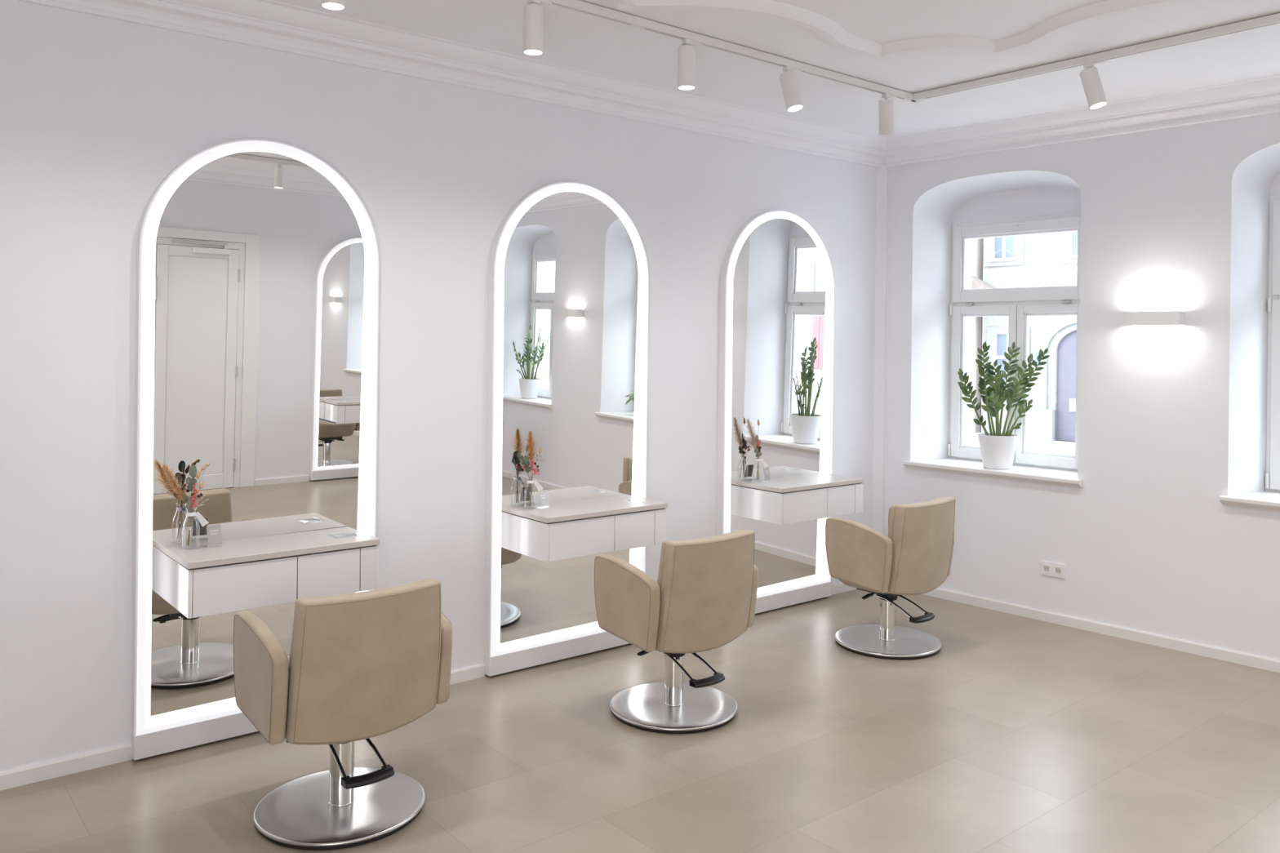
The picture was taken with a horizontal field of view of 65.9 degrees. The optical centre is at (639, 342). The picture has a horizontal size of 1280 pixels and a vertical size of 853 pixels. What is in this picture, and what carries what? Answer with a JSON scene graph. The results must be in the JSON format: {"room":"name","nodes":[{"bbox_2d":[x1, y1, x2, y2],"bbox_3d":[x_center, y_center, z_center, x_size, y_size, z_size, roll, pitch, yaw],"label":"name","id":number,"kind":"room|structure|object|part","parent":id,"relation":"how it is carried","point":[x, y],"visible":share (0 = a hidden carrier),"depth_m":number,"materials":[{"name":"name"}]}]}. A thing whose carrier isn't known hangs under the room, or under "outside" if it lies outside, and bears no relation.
{"room":"salon","nodes":[
{"label":"salon","id":0,"kind":"room"},
{"bbox_2d":[182,507,199,549],"bbox_3d":[-1.736,0.716,3.816,0.063,0.155,0.062,1,0,-39],"label":"bottle","id":1,"kind":"object","parent":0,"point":[188,514],"depth_m":3.82,"materials":[{"name":"clear glass"}]},
{"bbox_2d":[0,0,876,772],"bbox_3d":[-1.939,0.111,3.835,9.300,3.062,0.100,1,0,-39],"label":"wall","id":2,"kind":"structure","parent":0,"point":[96,112],"depth_m":4.29,"materials":[{"name":"paint"}]},
{"bbox_2d":[130,138,379,760],"bbox_3d":[-1.544,0.378,4.058,0.964,2.417,0.057,1,0,-39],"label":"arched mirror","id":3,"kind":"object","parent":2,"relation":"attached to","point":[257,291],"visible":0.87,"depth_m":3.98,"materials":[{"name":"white mirror"}]},
{"bbox_3d":[-1.558,1.540,4.060,0.964,0.093,0.055,1,0,-39],"label":"kick panel","id":4,"kind":"part","parent":3,"relation":"part of","materials":[{"name":"white paint"}]},
{"bbox_2d":[164,526,380,618],"bbox_3d":[-1.454,0.901,3.933,0.740,0.209,0.330,1,0,-39],"label":"desk","id":5,"kind":"object","parent":2,"relation":"attached to","point":[232,575],"visible":0.98,"depth_m":3.80,"materials":[{"name":"white paint"}]},
{"bbox_2d":[182,507,208,549],"bbox_3d":[-1.726,0.716,3.824,0.090,0.155,0.062,1,0,-39],"label":"glass vase","id":6,"kind":"object","parent":5,"relation":"on","point":[202,521],"visible":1,"depth_m":3.82,"materials":[{"name":"glass"}]},
{"bbox_2d":[160,462,209,546],"bbox_3d":[-1.755,0.617,3.804,0.182,0.332,0.092,1,0,-39],"label":"bouquet","id":7,"kind":"object","parent":6,"relation":"in","point":[193,469],"visible":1,"depth_m":3.81,"materials":[{"name":"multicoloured plant"}]},
{"bbox_2d":[205,524,222,545],"bbox_3d":[-1.663,0.752,3.852,0.042,0.086,0.060,1,0,43],"label":"card stand","id":8,"kind":"object","parent":5,"relation":"on","point":[214,531],"visible":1,"depth_m":3.85,"materials":[{"name":"plastic"}]},
{"bbox_3d":[-1.484,0.916,3.716,0.380,0.175,0.019,1,0,-39],"label":"drawer","id":9,"kind":"part","parent":5,"relation":"part of","materials":[{"name":"white paint"}]},
{"bbox_2d":[164,526,380,569],"bbox_3d":[-1.453,0.810,3.932,0.740,0.025,0.328,1,0,-39],"label":"countertop","id":10,"kind":"structure","parent":5,"relation":"on","point":[268,547],"depth_m":3.86,"materials":[{"name":"white stone"}]},
{"bbox_3d":[-1.236,0.919,3.918,0.252,0.175,0.019,1,0,-39],"label":"drawer","id":11,"kind":"part","parent":5,"relation":"part of","materials":[{"name":"white paint"}]},
{"bbox_2d":[0,582,856,791],"bbox_3d":[-1.959,1.562,3.761,9.200,0.060,0.014,1,0,-39],"label":"baseboard","id":12,"kind":"structure","parent":2,"relation":"attached to","point":[32,774],"depth_m":3.66,"materials":[{"name":"white wood"}]},
{"bbox_2d":[484,181,648,676],"bbox_3d":[-0.347,0.391,5.035,0.964,2.417,0.058,1,0,-39],"label":"arched mirror","id":13,"kind":"object","parent":2,"relation":"attached to","point":[568,284],"visible":0.94,"depth_m":4.97,"materials":[{"name":"white mirror"}]},
{"bbox_3d":[-0.361,1.553,5.038,0.964,0.093,0.055,1,0,-39],"label":"kick panel","id":14,"kind":"part","parent":13,"relation":"part of","materials":[{"name":"white paint"}]},
{"bbox_2d":[510,494,667,562],"bbox_3d":[-0.248,0.914,4.916,0.740,0.209,0.330,1,0,-39],"label":"desk","id":15,"kind":"object","parent":2,"relation":"attached to","point":[557,531],"visible":0.98,"depth_m":4.77,"materials":[{"name":"white paint"}]},
{"bbox_2d":[524,479,543,509],"bbox_3d":[-0.522,0.729,4.807,0.090,0.155,0.062,1,0,-39],"label":"glass vase","id":16,"kind":"object","parent":15,"relation":"on","point":[535,482],"visible":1,"depth_m":4.80,"materials":[{"name":"glass"}]},
{"bbox_2d":[516,429,542,506],"bbox_3d":[-0.531,0.608,4.805,0.117,0.376,0.113,1,0,-39],"label":"bouquet","id":17,"kind":"object","parent":16,"relation":"in","point":[528,465],"visible":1,"depth_m":4.80,"materials":[{"name":"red plant"}]},
{"bbox_2d":[537,490,548,506],"bbox_3d":[-0.474,0.765,4.830,0.042,0.086,0.060,1,0,43],"label":"card stand","id":18,"kind":"object","parent":15,"relation":"on","point":[543,496],"visible":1,"depth_m":4.83,"materials":[{"name":"paper"}]},
{"bbox_3d":[-0.278,0.929,4.699,0.380,0.175,0.019,1,0,-39],"label":"drawer","id":19,"kind":"part","parent":15,"relation":"part of","materials":[{"name":"white paint"}]},
{"bbox_2d":[510,494,667,523],"bbox_3d":[-0.247,0.823,4.915,0.740,0.025,0.328,1,0,-39],"label":"countertop","id":20,"kind":"structure","parent":15,"relation":"on","point":[606,506],"depth_m":4.84,"materials":[{"name":"white stone"}]},
{"bbox_3d":[-0.030,0.932,4.901,0.252,0.175,0.019,1,0,-39],"label":"drawer","id":21,"kind":"part","parent":15,"relation":"part of","materials":[{"name":"white paint"}]},
{"bbox_2d":[17,0,1279,167],"bbox_3d":[-0.104,-1.271,1.794,9.537,0.150,5.360,1,0,-39],"label":"trim","id":22,"kind":"structure","parent":2,"relation":"attached to","point":[271,24],"depth_m":5.02,"materials":[{"name":"paint"}]},
{"bbox_2d":[716,209,834,613],"bbox_3d":[0.845,0.404,6.009,0.964,2.417,0.058,1,0,-39],"label":"arched mirror","id":23,"kind":"object","parent":2,"relation":"attached to","point":[776,305],"visible":0.91,"depth_m":5.99,"materials":[{"name":"white mirror"}]},
{"bbox_3d":[0.831,1.566,6.011,0.964,0.093,0.055,1,0,-39],"label":"kick panel","id":24,"kind":"part","parent":23,"relation":"part of","materials":[{"name":"white paint"}]},
{"bbox_2d":[741,472,864,524],"bbox_3d":[0.981,0.927,5.920,0.740,0.209,0.330,1,0,-39],"label":"desk","id":25,"kind":"object","parent":2,"relation":"attached to","point":[784,500],"visible":1,"depth_m":5.76,"materials":[{"name":"white paint"}]},
{"bbox_2d":[753,455,768,482],"bbox_3d":[0.704,0.742,5.809,0.090,0.155,0.062,1,0,-39],"label":"glass vase","id":26,"kind":"object","parent":25,"relation":"on","point":[764,464],"visible":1,"depth_m":5.81,"materials":[{"name":"glass"}]},
{"bbox_2d":[745,417,765,479],"bbox_3d":[0.677,0.621,5.784,0.159,0.375,0.096,1,0,-39],"label":"bouquet","id":27,"kind":"object","parent":26,"relation":"in","point":[754,439],"visible":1,"depth_m":5.78,"materials":[{"name":"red plant"}]},
{"bbox_2d":[763,466,770,482],"bbox_3d":[0.749,0.778,5.837,0.042,0.086,0.060,1,0,43],"label":"card stand","id":28,"kind":"object","parent":25,"relation":"on","point":[766,473],"visible":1,"depth_m":5.83,"materials":[{"name":"paper"}]},
{"bbox_2d":[742,472,864,493],"bbox_3d":[0.982,0.836,5.919,0.740,0.025,0.328,1,0,-39],"label":"countertop","id":29,"kind":"structure","parent":25,"relation":"on","point":[813,481],"depth_m":5.83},
{"bbox_3d":[0.951,0.942,5.703,0.380,0.175,0.019,1,0,-39],"label":"drawer","id":30,"kind":"part","parent":25,"relation":"part of","materials":[{"name":"white paint"}]},
{"bbox_3d":[1.199,0.945,5.905,0.252,0.175,0.019,1,0,-39],"label":"drawer","id":31,"kind":"part","parent":25,"relation":"part of","materials":[{"name":"white paint"}]},
{"bbox_2d":[524,487,537,509],"bbox_3d":[-0.533,0.729,4.799,0.063,0.155,0.062,1,0,-39],"label":"bottle","id":32,"kind":"object","parent":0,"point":[525,487],"depth_m":4.80,"materials":[{"name":"clear glass"}]},
{"bbox_2d":[0,589,1279,852],"bbox_3d":[-0.130,1.616,1.804,9.557,0.001,5.400,1,0,-39],"label":"floor","id":33,"kind":"structure","parent":0,"point":[1020,734],"depth_m":3.81,"materials":[{"name":"tile"}]},
{"bbox_2d":[233,577,452,850],"bbox_3d":[-1.021,1.202,3.389,0.621,0.802,0.565,1,0,-39],"label":"salon chair","id":34,"kind":"object","parent":33,"relation":"on","point":[366,664],"visible":1,"depth_m":3.20,"materials":[{"name":"beige leather"}]},
{"bbox_3d":[-1.234,1.078,3.201,0.049,0.340,0.407,1,0,-39],"label":"armrest","id":35,"kind":"part","parent":34,"relation":"part of","materials":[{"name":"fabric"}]},
{"bbox_3d":[-1.026,1.582,3.389,0.565,0.017,0.565,1,0,-39],"label":"plate","id":36,"kind":"part","parent":34,"relation":"part of","materials":[{"name":"silver metal"}]},
{"bbox_2d":[286,577,431,712],"bbox_3d":[-0.909,0.995,3.254,0.496,0.379,0.108,1,0,-39],"label":"backrest","id":37,"kind":"object","parent":34,"relation":"on","point":[302,696],"depth_m":3.09,"materials":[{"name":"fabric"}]},
{"bbox_3d":[-0.883,1.045,3.222,0.508,0.484,0.130,1,0,-39],"label":"backrest","id":38,"kind":"part","parent":34,"relation":"part of","materials":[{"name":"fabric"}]},
{"bbox_3d":[-0.793,1.083,3.562,0.049,0.340,0.407,1,0,-39],"label":"armrest","id":39,"kind":"part","parent":34,"relation":"part of","materials":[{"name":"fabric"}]},
{"bbox_2d":[593,528,758,733],"bbox_3d":[0.153,1.215,4.348,0.621,0.802,0.565,1,0,-39],"label":"salon chair","id":40,"kind":"object","parent":33,"relation":"on","point":[703,597],"visible":1,"depth_m":4.15,"materials":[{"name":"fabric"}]},
{"bbox_3d":[-0.060,1.091,4.161,0.049,0.340,0.407,1,0,-39],"label":"armrest","id":41,"kind":"part","parent":40,"relation":"part of","materials":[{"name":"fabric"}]},
{"bbox_3d":[0.148,1.594,4.348,0.565,0.017,0.565,1,0,-39],"label":"plate","id":42,"kind":"part","parent":40,"relation":"part of","materials":[{"name":"silver metal"}]},
{"bbox_2d":[657,528,744,592],"bbox_3d":[0.265,1.008,4.213,0.496,0.379,0.108,1,0,-39],"label":"backrest","id":43,"kind":"object","parent":40,"relation":"on","point":[664,575],"depth_m":4.03,"materials":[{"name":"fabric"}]},
{"bbox_3d":[0.291,1.058,4.181,0.508,0.484,0.130,1,0,-39],"label":"backrest","id":44,"kind":"part","parent":40,"relation":"part of","materials":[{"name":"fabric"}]},
{"bbox_3d":[0.381,1.096,4.521,0.049,0.340,0.407,1,0,-39],"label":"armrest","id":45,"kind":"part","parent":40,"relation":"part of","materials":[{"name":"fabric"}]},
{"bbox_2d":[825,496,955,659],"bbox_3d":[1.344,1.228,5.340,0.621,0.802,0.565,1,0,-41],"label":"salon chair","id":46,"kind":"object","parent":33,"relation":"on","point":[915,557],"visible":1,"depth_m":5.14,"materials":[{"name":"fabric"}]},
{"bbox_3d":[1.136,1.104,5.147,0.049,0.340,0.407,1,0,-41],"label":"armrest","id":47,"kind":"part","parent":46,"relation":"part of","materials":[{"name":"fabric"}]},
{"bbox_3d":[1.339,1.607,5.341,0.565,0.017,0.565,1,0,-41],"label":"plate","id":48,"kind":"part","parent":46,"relation":"part of","materials":[{"name":"silver metal"}]},
{"bbox_2d":[887,496,945,540],"bbox_3d":[1.460,1.021,5.208,0.496,0.379,0.108,1,0,-41],"label":"backrest","id":49,"kind":"object","parent":46,"relation":"on","point":[895,531],"depth_m":5.02,"materials":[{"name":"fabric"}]},
{"bbox_3d":[1.486,1.071,5.177,0.508,0.484,0.130,1,0,-41],"label":"backrest","id":50,"kind":"part","parent":46,"relation":"part of","materials":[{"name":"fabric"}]},
{"bbox_3d":[1.567,1.108,5.519,0.049,0.340,0.407,1,0,-41],"label":"armrest","id":51,"kind":"part","parent":46,"relation":"part of","materials":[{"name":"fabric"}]},
{"bbox_2d":[273,0,1279,138],"bbox_3d":[-0.095,-1.346,1.800,9.557,0.001,5.400,1,0,-39],"label":"ceiling","id":52,"kind":"structure","parent":0,"point":[574,39],"depth_m":4.49,"materials":[{"name":"paint"}]},
{"bbox_2d":[610,0,1194,60],"bbox_3d":[0.874,-1.317,3.975,2.788,0.042,1.260,1,0,-7],"label":"trim","id":53,"kind":"structure","parent":52,"relation":"attached to","point":[824,29],"depth_m":4.04,"materials":[{"name":"paint"}]},
{"bbox_2d":[547,0,1279,102],"bbox_3d":[-0.527,-1.331,1.483,7.918,0.039,3.411,1,0,-39],"label":"ceiling track","id":54,"kind":"object","parent":52,"relation":"attached to","point":[581,6],"visible":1,"depth_m":4.41,"materials":[{"name":"grey metal"}]},
{"bbox_2d":[320,0,345,9],"bbox_3d":[-1.000,-1.219,3.277,0.114,0.211,0.077,1,0,-39],"label":"track spotlight","id":55,"kind":"object","parent":54,"relation":"attached to","point":[328,4],"visible":1,"depth_m":3.26,"materials":[{"name":"white metal"}]},
{"bbox_2d":[523,0,551,55],"bbox_3d":[-0.392,-1.212,3.773,0.114,0.211,0.077,1,0,-39],"label":"track spotlight","id":56,"kind":"object","parent":54,"relation":"attached to","point":[533,12],"visible":1,"depth_m":3.73,"materials":[{"name":"white metal"}]},
{"bbox_2d":[677,38,702,89],"bbox_3d":[0.216,-1.206,4.270,0.114,0.211,0.077,1,0,-39],"label":"track spotlight","id":57,"kind":"object","parent":54,"relation":"attached to","point":[686,52],"visible":1,"depth_m":4.23,"materials":[{"name":"white metal"}]},
{"bbox_3d":[-1.617,-1.343,2.772,7.860,0.033,0.034,1,0,-39],"label":"rail","id":58,"kind":"part","parent":54,"relation":"part of","materials":[{"name":"white metal"}]},
{"bbox_2d":[779,66,803,111],"bbox_3d":[0.724,-1.198,4.659,0.114,0.215,0.119,1,0,-39],"label":"track spotlight","id":59,"kind":"object","parent":54,"relation":"hanging from","point":[789,85],"visible":1,"depth_m":4.62,"materials":[{"name":"white metal"}]},
{"bbox_2d":[878,93,897,134],"bbox_3d":[1.288,-1.192,5.157,0.084,0.215,0.114,1,0,30],"label":"track spotlight","id":60,"kind":"object","parent":54,"relation":"hanging from","point":[886,108],"visible":1,"depth_m":5.13,"materials":[{"name":"white metal"}]},
{"bbox_2d":[1079,59,1106,109],"bbox_3d":[2.079,-1.182,4.526,0.120,0.215,0.077,1,0,42],"label":"track spotlight","id":61,"kind":"object","parent":54,"relation":"hanging from","point":[1095,94],"visible":1,"depth_m":4.50,"materials":[{"name":"white metal"}]},
{"bbox_3d":[2.525,-1.296,3.976,0.034,0.033,3.295,1,0,-39],"label":"rail","id":62,"kind":"part","parent":54,"relation":"part of","materials":[{"name":"white metal"}]},
{"bbox_2d":[883,111,1279,660],"bbox_3d":[3.693,0.176,4.890,0.620,3.062,5.501,1,0,-43],"label":"wall","id":63,"kind":"structure","parent":0,"point":[1172,420],"depth_m":5.48,"materials":[{"name":"paint"}]},
{"bbox_2d":[872,164,887,533],"bbox_3d":[1.603,0.215,6.666,0.065,2.830,0.085,1,0,-19],"label":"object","id":64,"kind":"structure","parent":63,"relation":"attached to","point":[882,171],"depth_m":6.64,"materials":[{"name":"paint"}]},
{"bbox_2d":[902,212,1082,488],"bbox_3d":[2.300,0.018,6.221,0.475,1.643,1.149,1,0,-43],"label":"window","id":65,"kind":"structure","parent":63,"relation":"in","point":[1055,469],"depth_m":6.31,"materials":[{"name":"white wood"}]},
{"bbox_3d":[2.278,0.262,6.510,0.072,1.018,0.449,1,0,-43],"label":"sash","id":66,"kind":"part","parent":65,"relation":"part of","materials":[{"name":"white wood"}]},
{"bbox_3d":[2.264,0.811,6.197,0.401,0.056,1.149,1,0,-43],"label":"sill","id":67,"kind":"part","parent":65,"relation":"part of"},
{"bbox_2d":[957,341,1049,469],"bbox_3d":[2.269,0.387,6.178,0.581,0.791,0.256,1,0,-10],"label":"plant","id":68,"kind":"object","parent":65,"relation":"on","point":[997,449],"visible":1,"depth_m":6.14,"materials":[{"name":"green plant"}]},
{"bbox_3d":[2.235,0.678,6.166,0.239,0.210,0.239,1,0,-39],"label":"pot","id":69,"kind":"part","parent":68,"relation":"part of","materials":[{"name":"white ceramic"}]},
{"bbox_3d":[2.441,-0.522,6.343,0.072,0.516,0.901,1,0,-43],"label":"sash","id":70,"kind":"part","parent":65,"relation":"part of","materials":[{"name":"white wood"}]},
{"bbox_3d":[2.420,-0.757,6.297,0.024,0.025,0.100,1,0,-43],"label":"handle","id":71,"kind":"part","parent":65,"relation":"part of","materials":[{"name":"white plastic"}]},
{"bbox_3d":[2.585,0.266,6.178,0.072,1.018,0.448,1,0,-43],"label":"sash","id":72,"kind":"part","parent":65,"relation":"part of","materials":[{"name":"white wood"}]},
{"bbox_2d":[1040,560,1065,578],"bbox_3d":[2.419,1.330,5.786,0.011,0.082,0.144,1,0,-43],"label":"double socket","id":73,"kind":"object","parent":63,"relation":"attached to","point":[1047,568],"visible":1,"depth_m":5.78,"materials":[{"name":"white plastic"}]},
{"bbox_2d":[922,587,1279,673],"bbox_3d":[3.420,1.624,4.702,0.018,0.060,5.371,1,0,-43],"label":"baseboard","id":74,"kind":"structure","parent":63,"relation":"attached to","point":[1214,652],"depth_m":5.51,"materials":[{"name":"white wood"}]},
{"bbox_2d":[1124,311,1184,325],"bbox_3d":[2.792,-0.132,5.354,0.075,0.076,0.278,1,0,-43],"label":"wall sconce","id":75,"kind":"object","parent":63,"relation":"attached to","point":[1140,317],"visible":1,"depth_m":5.32,"materials":[{"name":"white plastic"}]},
{"bbox_2d":[1219,195,1279,512],"bbox_3d":[3.573,0.034,4.848,0.475,1.643,1.149,1,0,-43],"label":"window","id":76,"kind":"structure","parent":63,"relation":"in","point":[1268,500],"depth_m":5.26,"materials":[{"name":"white plastic"}]},
{"bbox_3d":[3.537,0.828,4.824,0.401,0.056,1.149,1,0,-43],"label":"sill","id":77,"kind":"part","parent":76,"relation":"part of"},
{"bbox_3d":[3.550,0.279,5.137,0.072,1.018,0.449,1,0,-43],"label":"sash","id":78,"kind":"part","parent":76,"relation":"part of","materials":[{"name":"white wood"}]},
{"bbox_3d":[3.713,-0.506,4.970,0.072,0.516,0.901,1,0,-43],"label":"sash","id":79,"kind":"part","parent":76,"relation":"part of","materials":[{"name":"white wood"}]},
{"label":"outside","id":80,"kind":"structure","parent":0,"visible":0},
{"bbox_2d":[969,432,1075,454],"bbox_3d":[17.259,2.068,19.471,39.550,0.001,80.000,1,0,-39],"label":"street","id":81,"kind":"structure","parent":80,"point":[1068,447],"depth_m":18.81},
{"bbox_2d":[969,238,995,433],"bbox_3d":[2.482,-0.650,26.560,2.700,5.470,16.000,1,0,-43],"label":"house","id":82,"kind":"structure","parent":81,"relation":"on","point":[977,282],"depth_m":21.30,"materials":[{"name":"paint"}]},
{"bbox_2d":[981,231,1077,442],"bbox_3d":[14.477,-0.494,14.712,2.220,5.470,19.110,1,0,-43],"label":"stone house","id":83,"kind":"structure","parent":81,"relation":"on","point":[1042,260],"depth_m":20.05,"materials":[{"name":"white stone"}]},
{"bbox_3d":[8.835,0.838,19.446,0.025,2.261,1.260,1,0,-43],"label":"portal door","id":84,"kind":"part","parent":83,"relation":"part of","materials":[{"name":"wood"}]}
]}

